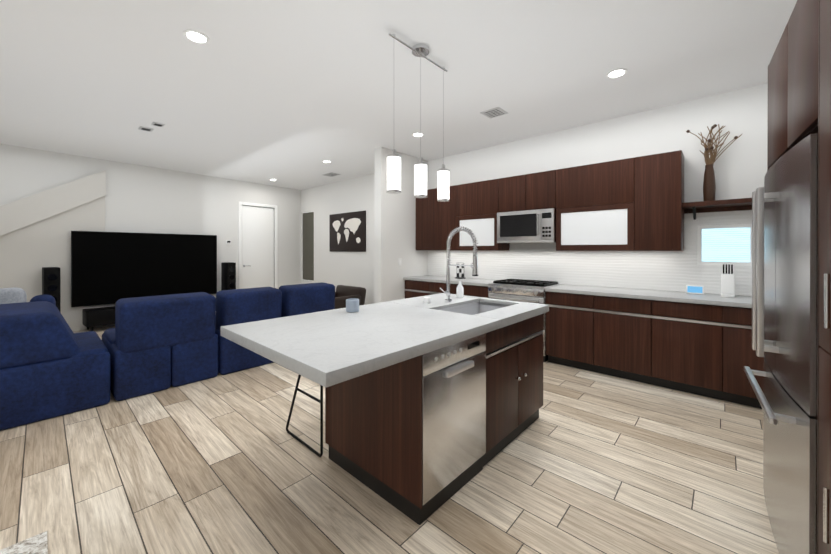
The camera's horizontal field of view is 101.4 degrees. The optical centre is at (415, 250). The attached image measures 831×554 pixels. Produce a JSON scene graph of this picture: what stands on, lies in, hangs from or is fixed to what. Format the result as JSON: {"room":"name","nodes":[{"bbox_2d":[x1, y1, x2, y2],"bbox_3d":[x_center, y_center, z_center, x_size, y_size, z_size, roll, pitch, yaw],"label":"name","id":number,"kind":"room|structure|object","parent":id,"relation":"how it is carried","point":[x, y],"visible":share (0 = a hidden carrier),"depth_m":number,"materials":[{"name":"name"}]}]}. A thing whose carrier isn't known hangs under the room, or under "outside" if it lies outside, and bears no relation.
{"room":"kitchen","nodes":[
{"label":"kitchen","id":0,"kind":"room"},
{"bbox_2d":[0,170,105,330],"bbox_3d":[-6.745,-0.033,4.576,0.100,2.800,3.850,0,0,39],"label":"wall","id":1,"kind":"structure","parent":0,"point":[35,232],"depth_m":5.55,"materials":[{"name":"white paint"}]},
{"bbox_2d":[0,144,300,306],"bbox_3d":[-5.942,-0.136,5.758,0.120,3.000,8.940,0,0,39],"label":"wall","id":2,"kind":"structure","parent":0,"point":[142,199],"depth_m":6.83,"materials":[{"name":"white paint"}]},
{"bbox_2d":[71,231,216,306],"bbox_3d":[-5.076,0.302,6.586,0.231,1.280,2.248,0,0,42],"label":"tv","id":3,"kind":"object","parent":2,"relation":"attached to","point":[110,267],"visible":0.85,"depth_m":6.36,"materials":[{"name":"black plastic"}]},
{"bbox_2d":[238,201,277,288],"bbox_3d":[-3.841,0.103,8.316,0.124,2.510,0.960,0,0,39],"label":"door","id":4,"kind":"structure","parent":2,"relation":"attached to","point":[257,244],"depth_m":8.30,"materials":[{"name":"white wood"}]},
{"bbox_2d":[0,312,778,553],"bbox_3d":[-2.196,1.421,3.114,9.790,0.100,8.060,0,0,42],"label":"floor","id":5,"kind":"structure","parent":0,"point":[588,462],"depth_m":2.02,"materials":[{"name":"brown wood"}]},
{"bbox_2d":[0,531,47,553],"bbox_3d":[-1.931,1.370,0.094,1.900,0.016,2.500,0,0,42],"label":"rug","id":6,"kind":"object","parent":5,"relation":"on","point":[37,544],"visible":0.98,"depth_m":1.56,"materials":[{"name":"beige carpet"}]},
{"bbox_2d":[42,267,60,312],"bbox_3d":[-5.820,0.815,5.433,0.413,1.100,0.244,0,0,42],"label":"speaker","id":7,"kind":"object","parent":5,"relation":"on","point":[51,281],"visible":0.58,"depth_m":5.34},
{"bbox_2d":[82,298,215,330],"bbox_3d":[-4.960,1.182,6.493,0.397,0.360,1.970,0,0,39],"label":"media console","id":8,"kind":"object","parent":5,"relation":"on","point":[93,317],"visible":0.4,"depth_m":5.74,"materials":[{"name":"black wood"}]},
{"bbox_2d":[0,282,334,430],"bbox_3d":[-3.098,0.873,4.154,2.135,0.992,3.650,0,0,42],"label":"sofa","id":9,"kind":"object","parent":5,"relation":"on","point":[52,365],"visible":0.85,"depth_m":3.19,"materials":[{"name":"blue fabric"}]},
{"bbox_2d":[221,262,235,289],"bbox_3d":[-4.142,0.810,7.535,0.413,1.100,0.244,0,0,42],"label":"speaker","id":10,"kind":"object","parent":5,"relation":"on","point":[228,275],"visible":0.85,"depth_m":7.45},
{"bbox_2d":[335,285,365,308],"bbox_3d":[-1.519,1.033,6.577,0.840,0.659,0.862,0,0,42],"label":"lounge chair","id":11,"kind":"object","parent":5,"relation":"on","point":[343,293],"visible":0.42,"depth_m":6.55,"materials":[{"name":"black leather"}]},
{"bbox_2d":[403,279,426,298],"bbox_3d":[0.220,0.924,5.781,0.535,0.880,0.619,0,0,42],"label":"base cabinet","id":12,"kind":"object","parent":5,"relation":"on","point":[418,286],"depth_m":5.58,"materials":[{"name":"brown wood"}]},
{"bbox_2d":[403,275,495,286],"bbox_3d":[0.606,0.465,5.410,1.605,0.040,0.649,0,0,42],"label":"countertop","id":13,"kind":"structure","parent":12,"relation":"on","point":[426,278],"depth_m":5.28,"materials":[{"name":"white stone"}]},
{"bbox_2d":[455,264,464,278],"bbox_3d":[0.722,0.318,5.474,0.147,0.251,0.100,0,0,42],"label":"spice rack","id":14,"kind":"object","parent":13,"relation":"on","point":[460,275],"visible":0.94,"depth_m":5.45,"materials":[{"name":"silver metal"}]},
{"bbox_2d":[286,296,548,523],"bbox_3d":[0.046,0.934,2.671,1.404,0.877,1.539,0,0,42],"label":"kitchen island","id":15,"kind":"object","parent":5,"relation":"on","point":[373,423],"depth_m":2.10,"materials":[{"name":"brown wood"}]},
{"bbox_2d":[221,293,548,388],"bbox_3d":[-0.025,0.471,2.392,1.133,0.055,2.110,0,0,42],"label":"island countertop","id":16,"kind":"structure","parent":15,"relation":"on","point":[330,349],"depth_m":1.83,"materials":[{"name":"white stone"}]},
{"bbox_2d":[346,298,358,312],"bbox_3d":[-0.459,0.397,2.479,0.096,0.090,0.096,0,0,42],"label":"candle cup","id":17,"kind":"object","parent":16,"relation":"on","point":[352,304],"visible":0.98,"depth_m":2.44,"materials":[{"name":"grey"}]},
{"bbox_2d":[424,297,430,302],"bbox_3d":[0.099,0.417,2.876,0.060,0.048,0.060,0,0,42],"label":"cup","id":18,"kind":"object","parent":16,"relation":"on","point":[427,299],"visible":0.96,"depth_m":2.85,"materials":[{"name":"white ceramic"}]},
{"bbox_2d":[440,226,477,302],"bbox_3d":[0.351,0.118,2.792,0.324,0.645,0.143,0,0,42],"label":"faucet","id":19,"kind":"object","parent":16,"relation":"on","point":[474,265],"visible":1,"depth_m":2.85,"materials":[{"name":"silver metal"}]},
{"bbox_2d":[456,280,463,297],"bbox_3d":[0.421,0.358,3.191,0.074,0.164,0.068,0,0,42],"label":"soap bottle","id":20,"kind":"object","parent":16,"relation":"on","point":[459,291],"visible":1,"depth_m":3.17,"materials":[{"name":"white plastic"}]},
{"bbox_2d":[418,333,485,524],"bbox_3d":[0.032,0.940,2.095,0.619,0.868,0.599,0,0,42],"label":"dishwasher","id":21,"kind":"object","parent":15,"relation":"in","point":[453,414],"visible":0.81,"depth_m":1.86,"materials":[{"name":"silver metal"}]},
{"bbox_2d":[427,283,454,294],"bbox_3d":[0.616,0.925,5.422,0.535,0.880,0.619,0,0,42],"label":"base cabinet","id":22,"kind":"object","parent":5,"relation":"on","point":[432,288],"depth_m":5.25,"materials":[{"name":"brown wood"}]},
{"bbox_2d":[455,283,488,297],"bbox_3d":[1.012,0.926,5.063,0.535,0.880,0.619,0,0,42],"label":"base cabinet","id":23,"kind":"object","parent":5,"relation":"on","point":[482,292],"depth_m":4.81,"materials":[{"name":"brown wood"}]},
{"bbox_2d":[488,279,560,361],"bbox_3d":[1.463,0.890,4.580,0.770,0.955,0.692,0,0,42],"label":"range","id":24,"kind":"object","parent":5,"relation":"on","point":[528,291],"visible":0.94,"depth_m":4.34,"materials":[{"name":"silver metal"}]},
{"bbox_2d":[546,292,592,371],"bbox_3d":[1.985,0.928,4.180,0.532,0.880,0.619,0,0,42],"label":"base cabinet","id":25,"kind":"object","parent":5,"relation":"on","point":[569,318],"depth_m":3.95,"materials":[{"name":"brown wood"}]},
{"bbox_2d":[593,296,652,384],"bbox_3d":[2.380,0.929,3.823,0.532,0.880,0.619,0,0,42],"label":"base cabinet","id":26,"kind":"object","parent":5,"relation":"on","point":[622,329],"depth_m":3.58,"materials":[{"name":"brown wood"}]},
{"bbox_2d":[653,300,724,400],"bbox_3d":[2.774,0.930,3.466,0.532,0.880,0.619,0,0,42],"label":"base cabinet","id":27,"kind":"object","parent":5,"relation":"on","point":[698,344],"depth_m":3.22,"materials":[{"name":"brown wood"}]},
{"bbox_2d":[545,284,751,307],"bbox_3d":[2.764,0.470,3.453,2.660,0.040,0.649,0,0,42],"label":"countertop","id":28,"kind":"structure","parent":27,"relation":"on","point":[578,290],"depth_m":3.50,"materials":[{"name":"white stone"}]},
{"bbox_2d":[686,285,703,294],"bbox_3d":[2.897,0.405,3.525,0.140,0.088,0.036,0,0,42],"label":"tablet stand","id":29,"kind":"object","parent":28,"relation":"on","point":[693,289],"visible":1,"depth_m":3.52,"materials":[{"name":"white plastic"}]},
{"bbox_2d":[721,264,734,297],"bbox_3d":[3.067,0.291,3.340,0.100,0.316,0.168,0,0,42],"label":"knife block","id":30,"kind":"object","parent":28,"relation":"on","point":[728,285],"visible":1,"depth_m":3.30,"materials":[{"name":"white plastic"}]},
{"bbox_2d":[725,308,763,408],"bbox_3d":[3.168,0.931,3.108,0.532,0.880,0.619,0,0,42],"label":"base cabinet","id":31,"kind":"object","parent":5,"relation":"on","point":[739,353],"depth_m":2.99,"materials":[{"name":"brown wood"}]},
{"bbox_2d":[744,133,817,553],"bbox_3d":[1.855,0.486,1.368,0.704,1.780,0.903,0,0,39],"label":"fridge","id":32,"kind":"object","parent":5,"relation":"on","point":[784,267],"visible":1,"depth_m":1.35,"materials":[{"name":"silver metal"}]},
{"bbox_2d":[807,0,830,553],"bbox_3d":[1.549,0.177,0.829,0.708,2.400,0.340,0,0,42],"label":"tall cabinet","id":33,"kind":"object","parent":5,"relation":"on","point":[820,9],"depth_m":1.11,"materials":[{"name":"brown wood"}]},
{"bbox_2d":[0,0,796,189],"bbox_3d":[-2.196,-1.679,3.106,9.790,0.100,8.060,0,0,42],"label":"ceiling","id":34,"kind":"structure","parent":0,"point":[292,94],"depth_m":3.12,"materials":[{"name":"white paint"}]},
{"bbox_2d":[138,122,164,131],"bbox_3d":[-3.452,-1.625,4.438,0.476,0.014,0.196,0,0,42],"label":"ceiling vent","id":35,"kind":"object","parent":34,"relation":"in","point":[154,123],"depth_m":4.47,"materials":[{"name":"grey metal"}]},
{"bbox_2d":[183,29,209,43],"bbox_3d":[-1.664,-1.623,2.584,0.169,0.007,0.169,0,0,33],"label":"recessed light","id":36,"kind":"object","parent":34,"relation":"in","point":[195,36],"depth_m":2.57,"materials":[{"name":"white"}]},
{"bbox_2d":[323,172,340,176],"bbox_3d":[-1.792,-1.632,7.250,0.360,0.014,0.254,0,0,42],"label":"ceiling vent","id":37,"kind":"object","parent":34,"relation":"in","point":[331,174],"depth_m":7.27,"materials":[{"name":"grey metal"}]},
{"bbox_2d":[412,132,423,136],"bbox_3d":[0.035,-1.629,4.769,0.169,0.007,0.169,0,0,36],"label":"recessed light","id":38,"kind":"object","parent":34,"relation":"in","point":[417,134],"depth_m":4.75,"materials":[{"name":"white"}]},
{"bbox_2d":[387,33,449,201],"bbox_3d":[0.042,-1.030,2.740,0.140,1.194,0.708,0,0,42],"label":"pendant light","id":39,"kind":"object","parent":34,"relation":"hanging from","point":[420,50],"visible":1,"depth_m":2.70,"materials":[{"name":"white glass"}]},
{"bbox_2d":[480,107,507,118],"bbox_3d":[0.923,-1.624,3.989,0.242,0.014,0.251,0,0,42],"label":"ceiling vent","id":40,"kind":"object","parent":34,"relation":"in","point":[494,112],"depth_m":3.99,"materials":[{"name":"grey metal"}]},
{"bbox_2d":[606,68,626,77],"bbox_3d":[1.843,-1.624,3.116,0.169,0.007,0.169,0,0,33],"label":"recessed light","id":41,"kind":"object","parent":34,"relation":"in","point":[615,73],"depth_m":3.11,"materials":[{"name":"white"}]},
{"bbox_2d":[374,147,427,302],"bbox_3d":[-0.215,-0.136,5.823,0.160,3.000,1.140,0,0,42],"label":"wall","id":42,"kind":"structure","parent":0,"point":[395,227],"depth_m":5.58,"materials":[{"name":"white paint"}]},
{"bbox_2d":[398,258,401,265],"bbox_3d":[-0.259,0.185,5.648,0.010,0.120,0.080,0,0,42],"label":"switch plate","id":43,"kind":"object","parent":42,"relation":"attached to","point":[399,261],"visible":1,"depth_m":5.64,"materials":[{"name":"white plastic"}]},
{"bbox_2d":[301,83,767,304],"bbox_3d":[0.471,-0.137,6.051,9.790,3.000,0.120,0,0,42],"label":"wall","id":44,"kind":"structure","parent":0,"point":[740,166],"depth_m":4.29,"materials":[{"name":"white paint"}]},
{"bbox_2d":[302,211,313,280],"bbox_3d":[-2.832,-0.119,8.996,0.620,1.810,0.044,0,0,42],"label":"window","id":45,"kind":"structure","parent":44,"relation":"in","point":[307,246],"depth_m":9.00,"materials":[{"name":"grey glass"}]},
{"bbox_2d":[329,211,365,251],"bbox_3d":[-1.578,-0.426,7.803,1.340,0.890,0.036,0,0,42],"label":"framed picture","id":46,"kind":"object","parent":44,"relation":"attached to","point":[347,232],"visible":1,"depth_m":7.73,"materials":[{"name":"black"}]},
{"bbox_2d":[416,185,459,249],"bbox_3d":[0.459,-0.521,5.743,0.925,1.030,0.348,0,0,42],"label":"upper cabinet","id":47,"kind":"object","parent":44,"relation":"attached to","point":[435,220],"depth_m":5.60,"materials":[{"name":"brown wood"}]},
{"bbox_2d":[460,178,509,249],"bbox_3d":[1.026,-0.519,5.229,0.735,1.030,0.348,0,0,42],"label":"upper cabinet","id":48,"kind":"object","parent":44,"relation":"attached to","point":[479,201],"depth_m":5.05,"materials":[{"name":"brown wood"}]},
{"bbox_2d":[500,175,524,212],"bbox_3d":[1.447,-0.788,4.846,0.403,0.490,0.348,0,0,42],"label":"upper cabinet","id":49,"kind":"object","parent":44,"relation":"attached to","point":[511,188],"depth_m":4.71,"materials":[{"name":"brown wood"}]},
{"bbox_2d":[524,170,555,209],"bbox_3d":[1.745,-0.788,4.576,0.402,0.490,0.348,0,0,42],"label":"upper cabinet","id":50,"kind":"object","parent":44,"relation":"attached to","point":[540,187],"depth_m":4.44,"materials":[{"name":"brown wood"}]},
{"bbox_2d":[497,208,555,243],"bbox_3d":[1.566,-0.323,4.679,0.795,0.430,0.438,0,0,42],"label":"over-the-range microwave","id":51,"kind":"object","parent":50,"relation":"attached to","point":[533,226],"visible":0.98,"depth_m":4.51,"materials":[{"name":"silver metal"}]},
{"bbox_2d":[428,210,751,295],"bbox_3d":[2.094,0.000,4.491,5.047,0.894,0.012,0,0,42],"label":"backsplash","id":52,"kind":"structure","parent":44,"relation":"attached to","point":[679,271],"depth_m":4.15,"materials":[{"name":"white tile"}]},
{"bbox_2d":[556,157,635,250],"bbox_3d":[2.209,-0.516,4.156,0.850,1.030,0.348,0,0,42],"label":"upper cabinet","id":53,"kind":"object","parent":44,"relation":"attached to","point":[632,204],"depth_m":3.99,"materials":[{"name":"brown wood"}]},
{"bbox_2d":[636,150,683,250],"bbox_3d":[2.652,-0.515,3.755,0.475,1.030,0.348,0,0,42],"label":"upper cabinet","id":54,"kind":"object","parent":44,"relation":"attached to","point":[659,177],"depth_m":3.59,"materials":[{"name":"brown wood"}]},
{"bbox_2d":[682,198,751,219],"bbox_3d":[3.355,-0.411,3.151,1.379,0.165,0.298,0,0,42],"label":"wood shelf","id":55,"kind":"object","parent":44,"relation":"attached to","point":[740,204],"visible":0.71,"depth_m":3.42,"materials":[{"name":"brown wood"}]},
{"bbox_2d":[686,124,741,200],"bbox_3d":[3.019,-0.896,3.448,0.431,0.800,0.189,0,0,42],"label":"vase","id":56,"kind":"object","parent":55,"relation":"on","point":[709,187],"visible":1,"depth_m":3.44,"materials":[{"name":"brown ceramic"}]},
{"bbox_2d":[697,224,751,265],"bbox_3d":[3.366,-0.059,3.401,0.840,0.420,0.079,0,0,42],"label":"kitchen window","id":57,"kind":"structure","parent":44,"relation":"in","point":[730,244],"depth_m":3.54,"materials":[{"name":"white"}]},
{"bbox_2d":[767,0,810,170],"bbox_3d":[1.908,-0.739,1.323,0.686,0.570,0.955,0,0,42],"label":"upper cabinet","id":58,"kind":"object","parent":0,"relation":"attached to","point":[799,87],"depth_m":1.47,"materials":[{"name":"brown wood"}]}
]}

